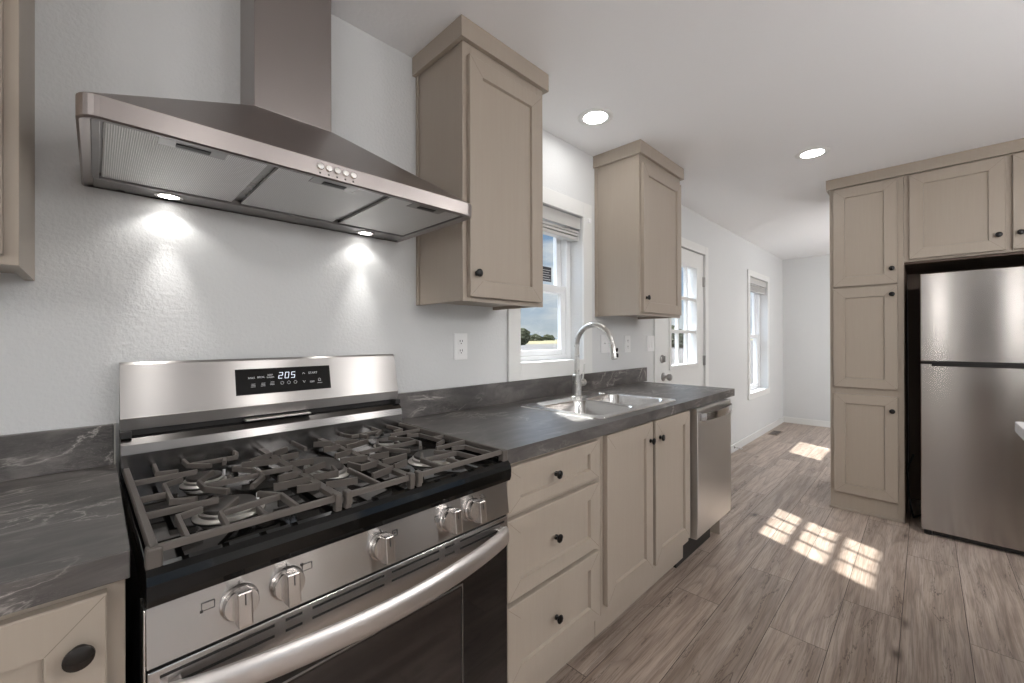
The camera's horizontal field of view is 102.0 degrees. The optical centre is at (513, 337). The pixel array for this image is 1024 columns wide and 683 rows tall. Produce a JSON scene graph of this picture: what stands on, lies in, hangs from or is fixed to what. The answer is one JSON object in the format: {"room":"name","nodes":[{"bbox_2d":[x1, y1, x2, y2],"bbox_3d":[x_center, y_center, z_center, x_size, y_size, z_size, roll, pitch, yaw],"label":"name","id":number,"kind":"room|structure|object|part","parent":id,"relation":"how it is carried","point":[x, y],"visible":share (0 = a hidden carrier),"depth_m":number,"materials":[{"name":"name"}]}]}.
{"room":"kitchen","nodes":[
{"label":"kitchen","id":0,"kind":"room"},
{"bbox_2d":[0,0,782,483],"bbox_3d":[0.594,0.047,2.805,0.160,2.372,9.350,0,0,45],"label":"wall","id":1,"kind":"structure","parent":0,"point":[120,277],"depth_m":1.22,"materials":[{"name":"white paint"}]},
{"bbox_2d":[0,0,34,280],"bbox_3d":[-1.292,-0.634,0.566,0.323,1.006,0.856,0,0,45],"label":"upper cabinet","id":2,"kind":"object","parent":1,"relation":"attached to","point":[17,17],"visible":1,"depth_m":0.76,"materials":[{"name":"beige paint"}]},
{"bbox_3d":[-1.183,-0.583,0.460,0.019,0.871,0.780,0,0,45],"label":"door","id":3,"kind":"part","parent":2,"relation":"part of","materials":[{"name":"beige paint"}]},
{"bbox_3d":[-1.199,-0.599,0.473,0.020,0.935,0.820,0,0,45],"label":"frame","id":4,"kind":"part","parent":2,"relation":"part of","materials":[{"name":"beige paint"}]},
{"bbox_2d":[0,424,113,481],"bbox_3d":[-1.369,0.270,0.701,0.020,0.101,0.998,0,0,45],"label":"backsplash","id":5,"kind":"structure","parent":1,"relation":"attached to","point":[30,454],"depth_m":0.98,"materials":[{"name":"stone"}]},
{"bbox_2d":[75,0,471,241],"bbox_3d":[-0.591,-0.757,1.163,0.476,0.762,0.868,0,0,45],"label":"range hood","id":6,"kind":"object","parent":1,"relation":"attached to","point":[274,154],"visible":1,"depth_m":1.09,"materials":[{"name":"silver metal"}]},
{"bbox_3d":[-0.646,-0.382,0.838,0.038,0.002,0.110,0,0,45],"label":"latch plate","id":7,"kind":"part","parent":6,"relation":"part of","materials":[{"name":"silver metal"}]},
{"bbox_3d":[-0.595,-0.388,1.167,0.459,0.018,0.832,0,0,45],"label":"underside frame","id":8,"kind":"part","parent":6,"relation":"part of","materials":[{"name":"silver metal"}]},
{"bbox_3d":[-0.448,-0.383,1.037,0.038,0.002,0.110,0,0,45],"label":"latch plate","id":9,"kind":"part","parent":6,"relation":"part of","materials":[{"name":"silver metal"}]},
{"bbox_3d":[-0.258,-0.383,1.228,0.038,0.002,0.110,0,0,45],"label":"latch plate","id":10,"kind":"part","parent":6,"relation":"part of","materials":[{"name":"silver metal"}]},
{"bbox_2d":[454,333,466,359],"bbox_3d":[-0.235,0.039,1.852,0.008,0.117,0.074,0,0,45],"label":"wall outlet","id":11,"kind":"object","parent":1,"relation":"attached to","point":[460,339],"visible":1,"depth_m":1.85,"materials":[{"name":"white plastic"}]},
{"bbox_2d":[458,348,463,353],"bbox_3d":[-0.233,0.060,1.850,0.002,0.029,0.033,0,0,45],"label":"receptacle","id":12,"kind":"object","parent":11,"relation":"attached to","point":[460,350],"depth_m":1.85,"materials":[{"name":"grey plastic"}]},
{"bbox_2d":[458,339,463,344],"bbox_3d":[-0.233,0.018,1.850,0.002,0.029,0.033,0,0,45],"label":"receptacle","id":13,"kind":"object","parent":11,"relation":"attached to","point":[460,341],"depth_m":1.85,"materials":[{"name":"grey plastic"}]},
{"bbox_2d":[412,14,548,309],"bbox_3d":[-0.119,-0.635,1.730,0.346,1.006,0.475,0,0,45],"label":"upper cabinet","id":14,"kind":"object","parent":1,"relation":"attached to","point":[479,141],"visible":0.99,"depth_m":1.59,"materials":[{"name":"beige paint"}]},
{"bbox_3d":[-0.124,-0.234,1.495,0.023,0.029,0.029,0,0,45],"label":"knob","id":15,"kind":"part","parent":14,"relation":"part of","materials":[{"name":"black metal"}]},
{"bbox_3d":[-0.129,-1.101,1.739,0.323,0.073,0.475,0,0,45],"label":"crown","id":16,"kind":"part","parent":14,"relation":"part of","materials":[{"name":"beige paint"}]},
{"bbox_3d":[-0.034,-0.600,1.645,0.020,0.935,0.439,0,0,45],"label":"frame","id":17,"kind":"part","parent":14,"relation":"part of","materials":[{"name":"beige paint"}]},
{"bbox_3d":[-0.023,-0.584,1.628,0.019,0.871,0.392,0,0,45],"label":"door","id":18,"kind":"part","parent":14,"relation":"part of","materials":[{"name":"beige paint"}]},
{"bbox_2d":[397,367,646,418],"bbox_3d":[0.259,0.269,2.338,0.020,0.101,2.048,0,0,45],"label":"backsplash","id":19,"kind":"structure","parent":1,"relation":"attached to","point":[436,401],"depth_m":2.00,"materials":[{"name":"stone"}]},
{"bbox_2d":[521,219,570,361],"bbox_3d":[0.137,-0.301,2.405,0.071,0.861,0.551,0,0,45],"label":"window","id":20,"kind":"structure","parent":1,"relation":"in","point":[560,287],"depth_m":2.55,"materials":[{"name":"white plastic"}]},
{"bbox_3d":[0.146,-0.105,2.395,0.030,0.416,0.467,0,0,45],"label":"sash","id":21,"kind":"part","parent":20,"relation":"part of","materials":[{"name":"white plastic"}]},
{"bbox_3d":[0.122,-0.479,2.419,0.030,0.420,0.467,0,0,45],"label":"sash","id":22,"kind":"part","parent":20,"relation":"part of","materials":[{"name":"white plastic"}]},
{"bbox_2d":[543,205,590,241],"bbox_3d":[0.231,-0.660,2.357,0.095,0.143,0.611,0,0,45],"label":"window blind","id":23,"kind":"object","parent":20,"relation":"attached to","point":[550,214],"visible":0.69,"depth_m":2.40,"materials":[{"name":"grey plastic"}]},
{"bbox_3d":[0.192,-0.600,2.349,0.049,0.022,0.537,0,0,45],"label":"rail","id":24,"kind":"part","parent":23,"relation":"part of","materials":[{"name":"grey plastic"}]},
{"bbox_2d":[507,187,591,381],"bbox_3d":[0.228,-0.301,2.315,0.014,1.037,0.725,0,0,45],"label":"trim","id":25,"kind":"structure","parent":1,"relation":"attached to","point":[516,370],"depth_m":2.37,"materials":[{"name":"white"}]},
{"bbox_2d":[600,335,609,352],"bbox_3d":[0.607,0.038,2.692,0.018,0.117,0.122,0,0,45],"label":"switch plate","id":26,"kind":"object","parent":1,"relation":"attached to","point":[605,348],"visible":0.83,"depth_m":2.68,"materials":[{"name":"white plastic"}]},
{"bbox_2d":[624,336,630,351],"bbox_3d":[0.796,0.043,2.889,0.008,0.117,0.078,0,0,45],"label":"wall outlet","id":27,"kind":"object","parent":1,"relation":"attached to","point":[627,345],"visible":1,"depth_m":2.88,"materials":[{"name":"white plastic"}]},
{"bbox_2d":[593,139,683,318],"bbox_3d":[0.835,-0.635,2.691,0.346,1.006,0.600,0,0,45],"label":"upper cabinet","id":28,"kind":"object","parent":1,"relation":"attached to","point":[637,201],"visible":1,"depth_m":2.52,"materials":[{"name":"beige paint"}]},
{"bbox_3d":[0.826,-1.102,2.700,0.323,0.073,0.600,0,0,45],"label":"crown","id":29,"kind":"part","parent":28,"relation":"part of","materials":[{"name":"beige paint"}]},
{"bbox_3d":[0.921,-0.600,2.606,0.020,0.935,0.564,0,0,45],"label":"frame","id":30,"kind":"part","parent":28,"relation":"part of","materials":[{"name":"beige paint"}]},
{"bbox_3d":[0.933,-0.584,2.590,0.019,0.871,0.519,0,0,45],"label":"door","id":31,"kind":"part","parent":28,"relation":"part of","materials":[{"name":"beige paint"}]},
{"bbox_2d":[647,336,653,350],"bbox_3d":[1.042,0.043,3.134,0.011,0.117,0.118,0,0,45],"label":"switch plate","id":32,"kind":"object","parent":1,"relation":"attached to","point":[650,339],"visible":1,"depth_m":3.12,"materials":[{"name":"white plastic"}]},
{"bbox_2d":[653,237,708,386],"bbox_3d":[1.468,0.189,3.561,0.014,2.088,1.107,0,0,45],"label":"trim","id":33,"kind":"structure","parent":1,"relation":"attached to","point":[685,243],"depth_m":3.90,"materials":[{"name":"white wood"}]},
{"bbox_2d":[659,248,705,385],"bbox_3d":[1.469,0.224,3.566,0.127,1.994,0.956,0,0,45],"label":"door","id":34,"kind":"structure","parent":1,"relation":"in","point":[692,373],"depth_m":3.67,"materials":[{"name":"white wood"}]},
{"bbox_3d":[1.216,0.311,3.272,0.072,0.068,0.068,0,0,45],"label":"knob","id":35,"kind":"part","parent":34,"relation":"part of","materials":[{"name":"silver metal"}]},
{"bbox_3d":[1.459,-0.199,3.601,0.066,0.925,0.602,0,0,45],"label":"glazing frame","id":36,"kind":"part","parent":34,"relation":"part of","materials":[{"name":"white"}]},
{"bbox_2d":[750,283,759,389],"bbox_3d":[2.982,-0.036,5.266,0.071,1.394,0.790,0,0,45],"label":"window","id":37,"kind":"structure","parent":1,"relation":"in","point":[755,335],"depth_m":5.50,"materials":[{"name":"white plastic"}]},
{"bbox_3d":[2.967,-0.341,5.282,0.030,0.695,0.700,0,0,45],"label":"sash","id":38,"kind":"part","parent":37,"relation":"part of","materials":[{"name":"white plastic"}]},
{"bbox_3d":[2.992,0.295,5.257,0.030,0.677,0.700,0,0,45],"label":"sash","id":39,"kind":"part","parent":37,"relation":"part of","materials":[{"name":"white plastic"}]},
{"bbox_2d":[750,277,765,294],"bbox_3d":[3.040,-0.650,5.209,0.059,0.163,0.784,0,0,45],"label":"window blind","id":40,"kind":"object","parent":37,"relation":"attached to","point":[753,288],"visible":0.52,"depth_m":5.21,"materials":[{"name":"white fabric"}]},
{"bbox_3d":[3.037,-0.579,5.212,0.049,0.022,0.776,0,0,45],"label":"rail","id":41,"kind":"part","parent":40,"relation":"part of","materials":[{"name":"grey plastic"}]},
{"bbox_2d":[731,417,783,452],"bbox_3d":[2.903,1.191,5.002,0.012,0.082,2.952,0,0,45],"label":"baseboard","id":42,"kind":"structure","parent":1,"relation":"attached to","point":[755,435],"depth_m":5.03,"materials":[{"name":"white wood"}]},
{"bbox_2d":[747,269,769,399],"bbox_3d":[3.073,-0.037,5.176,0.014,1.534,0.930,0,0,45],"label":"trim","id":43,"kind":"structure","parent":1,"relation":"attached to","point":[751,273],"depth_m":5.09,"materials":[{"name":"white wood"}]},
{"bbox_2d":[331,0,1023,259],"bbox_3d":[2.278,-1.221,1.129,4.920,0.150,9.670,0,0,45],"label":"ceiling","id":44,"kind":"structure","parent":0,"point":[729,92],"depth_m":1.84,"materials":[{"name":"white paint"}]},
{"bbox_2d":[578,108,612,125],"bbox_3d":[0.424,-1.136,2.140,0.180,0.006,0.180,0,0,45],"label":"recessed light","id":45,"kind":"object","parent":44,"relation":"in","point":[593,116],"visible":1,"depth_m":2.13,"materials":[{"name":"white"}]},
{"bbox_2d":[795,146,830,159],"bbox_3d":[1.850,-1.139,2.563,0.180,0.006,0.180,0,0,45],"label":"recessed light","id":46,"kind":"object","parent":44,"relation":"in","point":[815,152],"visible":1,"depth_m":2.56,"materials":[{"name":"white"}]},
{"bbox_2d":[546,422,1023,682],"bbox_3d":[2.285,1.286,1.125,4.920,0.120,9.670,0,0,45],"label":"floor","id":47,"kind":"structure","parent":0,"point":[793,586],"depth_m":1.92,"materials":[{"name":"brown wood"}]},
{"bbox_2d":[0,579,124,682],"bbox_3d":[-1.131,0.797,0.468,0.623,0.871,0.993,0,0,45],"label":"base cabinet","id":48,"kind":"object","parent":47,"relation":"on","point":[79,637],"visible":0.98,"depth_m":0.57,"materials":[{"name":"beige paint"}]},
{"bbox_2d":[0,423,129,616],"bbox_3d":[-1.151,0.290,0.488,0.628,0.144,1.003,0,0,45],"label":"countertop","id":49,"kind":"structure","parent":48,"relation":"on","point":[63,529],"depth_m":0.74,"materials":[{"name":"stone"}]},
{"bbox_3d":[-1.016,0.269,1.056,0.020,0.102,0.003,0,0,45],"label":"trim","id":50,"kind":"part","parent":49,"relation":"part of","materials":[{"name":"silver metal"}]},
{"bbox_3d":[-0.603,0.442,0.575,0.023,0.033,0.033,0,0,45],"label":"knob","id":51,"kind":"part","parent":48,"relation":"part of","materials":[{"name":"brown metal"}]},
{"bbox_2d":[119,354,510,682],"bbox_3d":[-0.478,0.647,1.077,0.698,1.172,0.766,0,0,44],"label":"gas range","id":52,"kind":"object","parent":47,"relation":"on","point":[285,524],"visible":1,"depth_m":0.94,"materials":[{"name":"silver metal"}]},
{"bbox_3d":[-0.564,0.669,0.631,0.045,0.526,0.003,0,0,44],"label":"trim","id":53,"kind":"part","parent":52,"relation":"part of","materials":[{"name":"silver metal"}]},
{"bbox_3d":[-0.744,0.342,0.998,0.095,0.013,0.095,0,0,44],"label":"burner","id":54,"kind":"part","parent":52,"relation":"part of","materials":[{"name":"silver metal"}]},
{"bbox_3d":[-0.567,0.342,0.828,0.121,0.013,0.121,0,0,44],"label":"burner","id":55,"kind":"part","parent":52,"relation":"part of","materials":[{"name":"silver metal"}]},
{"bbox_3d":[-0.455,0.444,0.693,0.024,0.057,0.057,0,0,44],"label":"knob","id":56,"kind":"part","parent":52,"relation":"part of","materials":[{"name":"silver metal"}]},
{"bbox_3d":[-0.404,0.444,0.746,0.024,0.057,0.057,0,0,44],"label":"knob","id":57,"kind":"part","parent":52,"relation":"part of","materials":[{"name":"silver metal"}]},
{"bbox_2d":[120,430,510,609],"bbox_3d":[-0.477,0.372,1.077,0.575,0.062,0.764,0,0,44],"label":"cooktop","id":58,"kind":"object","parent":52,"relation":"in","point":[189,572],"depth_m":0.84,"materials":[{"name":"black metal"}]},
{"bbox_3d":[-0.285,0.738,0.893,0.019,0.479,0.760,0,0,44],"label":"oven door","id":59,"kind":"part","parent":52,"relation":"part of","materials":[{"name":"silver metal"}]},
{"bbox_3d":[-0.493,0.342,1.093,0.198,0.013,0.090,0,0,44],"label":"burner","id":60,"kind":"part","parent":52,"relation":"part of","materials":[{"name":"silver metal"}]},
{"bbox_3d":[-0.284,0.446,0.893,0.024,0.088,0.762,0,0,44],"label":"control panel","id":61,"kind":"part","parent":52,"relation":"part of","materials":[{"name":"silver metal"}]},
{"bbox_3d":[-0.252,0.545,0.862,0.074,0.055,0.730,0,0,44],"label":"handle","id":62,"kind":"part","parent":52,"relation":"part of","materials":[{"name":"metal"}]},
{"bbox_3d":[-0.276,0.444,0.880,0.024,0.057,0.057,0,0,44],"label":"knob","id":63,"kind":"part","parent":52,"relation":"part of","materials":[{"name":"silver metal"}]},
{"bbox_3d":[-0.409,0.342,1.347,0.087,0.013,0.087,0,0,44],"label":"burner","id":64,"kind":"part","parent":52,"relation":"part of","materials":[{"name":"silver metal"}]},
{"bbox_3d":[-0.280,0.774,0.889,0.005,0.392,0.754,0,0,44],"label":"glass","id":65,"kind":"part","parent":52,"relation":"part of","materials":[{"name":"black glass"}]},
{"bbox_3d":[-0.232,0.341,1.178,0.132,0.013,0.132,0,0,44],"label":"burner","id":66,"kind":"part","parent":52,"relation":"part of","materials":[{"name":"silver metal"}]},
{"bbox_3d":[-0.152,0.444,1.010,0.024,0.057,0.057,0,0,44],"label":"knob","id":67,"kind":"part","parent":52,"relation":"part of","materials":[{"name":"silver metal"}]},
{"bbox_3d":[-0.097,0.444,1.067,0.024,0.057,0.057,0,0,44],"label":"knob","id":68,"kind":"part","parent":52,"relation":"part of","materials":[{"name":"silver metal"}]},
{"bbox_2d":[506,437,600,682],"bbox_3d":[-0.046,0.796,1.560,0.623,0.871,0.517,0,0,45],"label":"base cabinet","id":69,"kind":"object","parent":47,"relation":"on","point":[554,567],"visible":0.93,"depth_m":1.34,"materials":[{"name":"beige paint"}]},
{"bbox_3d":[0.142,0.442,1.355,0.020,0.136,0.468,0,0,45],"label":"drawer","id":70,"kind":"part","parent":69,"relation":"part of","materials":[{"name":"beige paint"}]},
{"bbox_3d":[0.143,0.895,1.354,0.020,0.237,0.468,0,0,45],"label":"drawer","id":71,"kind":"part","parent":69,"relation":"part of","materials":[{"name":"beige paint"}]},
{"bbox_3d":[0.142,0.644,1.355,0.020,0.235,0.468,0,0,45],"label":"drawer","id":72,"kind":"part","parent":69,"relation":"part of","materials":[{"name":"beige paint"}]},
{"bbox_3d":[0.146,0.642,1.328,0.023,0.027,0.027,0,0,45],"label":"knob","id":73,"kind":"part","parent":69,"relation":"part of","materials":[{"name":"black metal"}]},
{"bbox_3d":[0.145,0.438,1.329,0.023,0.027,0.027,0,0,45],"label":"knob","id":74,"kind":"part","parent":69,"relation":"part of","materials":[{"name":"black metal"}]},
{"bbox_3d":[0.115,1.103,1.401,0.032,0.078,0.517,0,0,45],"label":"rail","id":75,"kind":"part","parent":69,"relation":"part of","materials":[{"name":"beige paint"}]},
{"bbox_3d":[0.147,0.900,1.328,0.023,0.027,0.027,0,0,45],"label":"knob","id":76,"kind":"part","parent":69,"relation":"part of","materials":[{"name":"black metal"}]},
{"bbox_2d":[594,410,689,636],"bbox_3d":[0.423,0.796,2.033,0.623,0.871,0.810,0,0,45],"label":"base cabinet","id":77,"kind":"object","parent":47,"relation":"on","point":[645,467],"visible":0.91,"depth_m":1.76,"materials":[{"name":"beige paint"}]},
{"bbox_2d":[397,367,734,463],"bbox_3d":[0.477,0.289,2.121,0.635,0.143,2.048,0,0,45],"label":"countertop","id":78,"kind":"structure","parent":77,"relation":"on","point":[492,414],"depth_m":1.74,"materials":[{"name":"stone"}]},
{"bbox_2d":[571,322,618,397],"bbox_3d":[0.427,0.117,2.135,0.275,0.394,0.094,0,0,45],"label":"kitchen faucet","id":79,"kind":"object","parent":78,"relation":"on","point":[577,382],"visible":1,"depth_m":2.18,"materials":[{"name":"silver metal"}]},
{"bbox_3d":[0.413,0.057,2.124,0.242,0.274,0.027,0,0,45],"label":"spout","id":80,"kind":"part","parent":79,"relation":"part of","materials":[{"name":"silver metal"}]},
{"bbox_2d":[520,392,675,418],"bbox_3d":[0.428,0.400,2.023,0.458,0.184,0.711,0,0,45],"label":"sink","id":81,"kind":"object","parent":78,"relation":"in","point":[597,405],"visible":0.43,"depth_m":2.05,"materials":[{"name":"metal"}]},
{"bbox_2d":[543,400,632,414],"bbox_3d":[0.340,0.403,1.889,0.326,0.178,0.308,0,0,45],"label":"basin","id":82,"kind":"object","parent":81,"relation":"in","point":[586,407],"depth_m":2.02,"materials":[{"name":"silver metal"}]},
{"bbox_2d":[586,394,663,404],"bbox_3d":[0.570,0.403,2.120,0.326,0.178,0.290,0,0,45],"label":"basin","id":83,"kind":"object","parent":81,"relation":"in","point":[623,399],"depth_m":2.24,"materials":[{"name":"silver metal"}]},
{"bbox_3d":[0.477,0.689,1.691,0.019,0.642,0.368,0,0,45],"label":"door","id":84,"kind":"part","parent":77,"relation":"part of","materials":[{"name":"beige paint"}]},
{"bbox_3d":[0.584,1.103,1.873,0.032,0.078,0.810,0,0,45],"label":"rail","id":85,"kind":"part","parent":77,"relation":"part of","materials":[{"name":"beige paint"}]},
{"bbox_3d":[0.602,0.447,1.788,0.023,0.029,0.029,0,0,45],"label":"knob","id":86,"kind":"part","parent":77,"relation":"part of","materials":[{"name":"black metal"}]},
{"bbox_3d":[0.667,0.447,1.853,0.023,0.029,0.029,0,0,45],"label":"knob","id":87,"kind":"part","parent":77,"relation":"part of","materials":[{"name":"black metal"}]},
{"bbox_3d":[0.758,0.689,1.974,0.019,0.642,0.378,0,0,45],"label":"door","id":88,"kind":"part","parent":77,"relation":"part of","materials":[{"name":"beige paint"}]},
{"bbox_2d":[673,399,731,567],"bbox_3d":[0.928,0.800,2.500,0.639,0.864,0.512,0,0,45],"label":"dishwasher","id":89,"kind":"object","parent":47,"relation":"on","point":[710,424],"visible":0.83,"depth_m":2.25,"materials":[{"name":"silver metal"}]},
{"bbox_3d":[1.037,1.137,2.392,0.015,0.186,0.492,0,0,45],"label":"kick plate","id":90,"kind":"part","parent":89,"relation":"part of","materials":[{"name":"black plastic"}]},
{"bbox_3d":[1.109,0.703,2.320,0.047,0.672,0.512,0,0,45],"label":"door","id":91,"kind":"part","parent":89,"relation":"part of","materials":[{"name":"metal"}]},
{"bbox_3d":[1.139,0.409,2.289,0.039,0.038,0.472,0,0,45],"label":"handle","id":92,"kind":"part","parent":89,"relation":"part of","materials":[{"name":"silver metal"}]},
{"bbox_2d":[710,520,719,533],"bbox_3d":[1.103,0.796,2.789,0.540,0.870,0.016,0,0,45],"label":"end panel","id":93,"kind":"object","parent":47,"relation":"on","point":[715,528],"visible":0.14,"depth_m":2.60,"materials":[{"name":"beige paint"}]},
{"bbox_2d":[768,430,781,435],"bbox_3d":[3.385,1.228,5.353,0.110,0.004,0.300,0,0,45],"label":"floor vent","id":94,"kind":"object","parent":47,"relation":"in","point":[773,432],"visible":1,"depth_m":5.32,"materials":[{"name":"brown"}]},
{"bbox_2d":[829,176,907,523],"bbox_3d":[2.648,0.078,3.085,0.402,2.299,0.666,0,0,45],"label":"pantry cabinet","id":95,"kind":"object","parent":47,"relation":"on","point":[869,322],"visible":1,"depth_m":2.86,"materials":[{"name":"beige paint"}]},
{"bbox_3d":[2.433,-0.711,2.876,0.340,0.696,0.020,0,0,45],"label":"door","id":96,"kind":"part","parent":95,"relation":"part of","materials":[{"name":"beige paint"}]},
{"bbox_3d":[2.435,0.000,2.874,0.340,0.697,0.020,0,0,45],"label":"door","id":97,"kind":"part","parent":95,"relation":"part of","materials":[{"name":"beige paint"}]},
{"bbox_3d":[2.436,0.748,2.873,0.340,0.705,0.020,0,0,45],"label":"door","id":98,"kind":"part","parent":95,"relation":"part of","materials":[{"name":"beige paint"}]},
{"bbox_3d":[2.443,1.219,2.876,0.398,0.017,0.008,0,0,45],"label":"molding","id":99,"kind":"part","parent":95,"relation":"part of","materials":[{"name":"beige paint"}]},
{"bbox_2d":[906,266,1023,554],"bbox_3d":[3.038,0.413,2.602,0.828,1.628,0.722,0,0,45],"label":"refrigerator","id":100,"kind":"object","parent":47,"relation":"on","point":[972,321],"visible":1,"depth_m":2.45,"materials":[{"name":"grey metal"}]},
{"bbox_3d":[2.738,1.015,2.846,0.103,0.417,0.073,0,0,-7],"label":"power cord","id":101,"kind":"part","parent":100,"relation":"part of","materials":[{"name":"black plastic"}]},
{"bbox_3d":[2.841,0.678,2.351,0.755,1.034,0.046,0,0,45],"label":"fridge door","id":102,"kind":"part","parent":100,"relation":"part of","materials":[{"name":"metal"}]},
{"bbox_3d":[2.839,-0.128,2.352,0.755,0.546,0.046,0,0,45],"label":"freezer door","id":103,"kind":"part","parent":100,"relation":"part of","materials":[{"name":"metal"}]},
{"bbox_3d":[1.748,0.788,0.544,0.740,0.874,1.130,0,0,45],"label":"cabinet","id":104,"kind":"object","parent":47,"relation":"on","visible":0},
{"bbox_2d":[1015,422,1023,439],"bbox_3d":[1.761,0.332,0.699,1.036,0.038,1.408,0,0,45],"label":"countertop","id":105,"kind":"structure","parent":104,"relation":"on","point":[1019,426],"depth_m":1.48,"materials":[{"name":"white laminate"}]},
{"bbox_2d":[783,254,829,421],"bbox_3d":[5.633,0.038,4.500,4.600,2.372,0.160,0,0,45],"label":"wall","id":106,"kind":"structure","parent":0,"point":[806,280],"depth_m":5.86,"materials":[{"name":"white paint"}]},
{"bbox_2d":[783,416,829,427],"bbox_3d":[5.576,1.183,4.436,4.599,0.082,0.012,0,0,45],"label":"baseboard","id":107,"kind":"structure","parent":106,"relation":"attached to","point":[786,419],"depth_m":5.84,"materials":[{"name":"white wood"}]},
{"bbox_2d":[907,274,908,461],"bbox_3d":[4.065,0.038,2.223,3.615,2.372,0.100,0,0,45],"label":"wall","id":108,"kind":"structure","parent":0,"point":[907,274],"depth_m":3.18,"materials":[{"name":"white paint"}]},
{"bbox_2d":[904,152,1023,273],"bbox_3d":[3.092,-0.781,2.644,0.860,0.585,0.666,0,0,45],"label":"upper cabinet","id":109,"kind":"object","parent":108,"relation":"attached to","point":[970,215],"visible":0.99,"depth_m":2.55,"materials":[{"name":"beige paint"}]},
{"bbox_2d":[826,138,1023,194],"bbox_3d":[2.958,-1.108,2.791,1.288,0.070,0.643,0,0,45],"label":"crown molding","id":110,"kind":"structure","parent":109,"relation":"attached to","point":[1014,146],"depth_m":2.64,"materials":[{"name":"beige paint"}]},
{"bbox_3d":[2.739,-0.787,2.572,0.407,0.546,0.020,0,0,45],"label":"door","id":111,"kind":"part","parent":109,"relation":"part of","materials":[{"name":"beige paint"}]},
{"bbox_3d":[3.115,-0.495,2.667,0.860,0.013,0.600,0,0,45],"label":"underside panel","id":112,"kind":"part","parent":109,"relation":"part of","materials":[{"name":"brown"}]},
{"bbox_3d":[2.849,-0.606,2.432,0.031,0.031,0.023,0,0,45],"label":"knob","id":113,"kind":"part","parent":109,"relation":"part of","materials":[{"name":"black metal"}]},
{"bbox_3d":[3.037,-0.789,2.275,0.378,0.546,0.020,0,0,45],"label":"door","id":114,"kind":"part","parent":109,"relation":"part of","materials":[{"name":"beige paint"}]},
{"bbox_3d":[2.907,-0.606,2.374,0.031,0.031,0.023,0,0,45],"label":"knob","id":115,"kind":"part","parent":109,"relation":"part of","materials":[{"name":"black metal"}]},
{"bbox_2d":[908,265,1023,500],"bbox_3d":[3.327,0.369,2.873,0.851,1.713,0.008,0,0,45],"label":"trim","id":116,"kind":"structure","parent":108,"relation":"attached to","point":[914,374],"depth_m":3.15,"materials":[{"name":"brown"}]},
{"label":"outside","id":117,"kind":"structure","parent":0,"visible":0},
{"bbox_2d":[521,339,752,383],"bbox_3d":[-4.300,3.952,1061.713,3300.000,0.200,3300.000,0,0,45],"label":"ground","id":118,"kind":"structure","parent":117,"point":[546,344],"depth_m":80.14,"materials":[{"name":"white"}]},
{"bbox_2d":[521,328,530,344],"bbox_3d":[1.629,0.210,125.429,6.843,6.395,7.584,0,0,45],"label":"juniper tree","id":119,"kind":"object","parent":118,"relation":"on","point":[525,334],"visible":0.41,"depth_m":124.00,"materials":[{"name":"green plant"}]},
{"bbox_2d":[529,334,543,340],"bbox_3d":[17.396,1.531,330.379,12.297,9.937,13.337,0,0,45],"label":"juniper tree","id":120,"kind":"object","parent":118,"relation":"on","point":[535,337],"visible":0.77,"depth_m":326.25,"materials":[{"name":"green plant"}]},
{"bbox_2d":[543,334,554,339],"bbox_3d":[34.746,1.332,416.947,15.013,10.556,15.536,0,0,45],"label":"juniper tree","id":121,"kind":"object","parent":118,"relation":"on","point":[547,336],"visible":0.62,"depth_m":412.27,"materials":[{"name":"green plant"}]},
{"bbox_2d":[672,328,683,347],"bbox_3d":[31.565,0.065,78.838,3.087,3.934,3.156,0,0,-15],"label":"juniper tree","id":122,"kind":"object","parent":118,"relation":"on","point":[681,335],"visible":0.43,"depth_m":78.07,"materials":[{"name":"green plant"}]}
]}

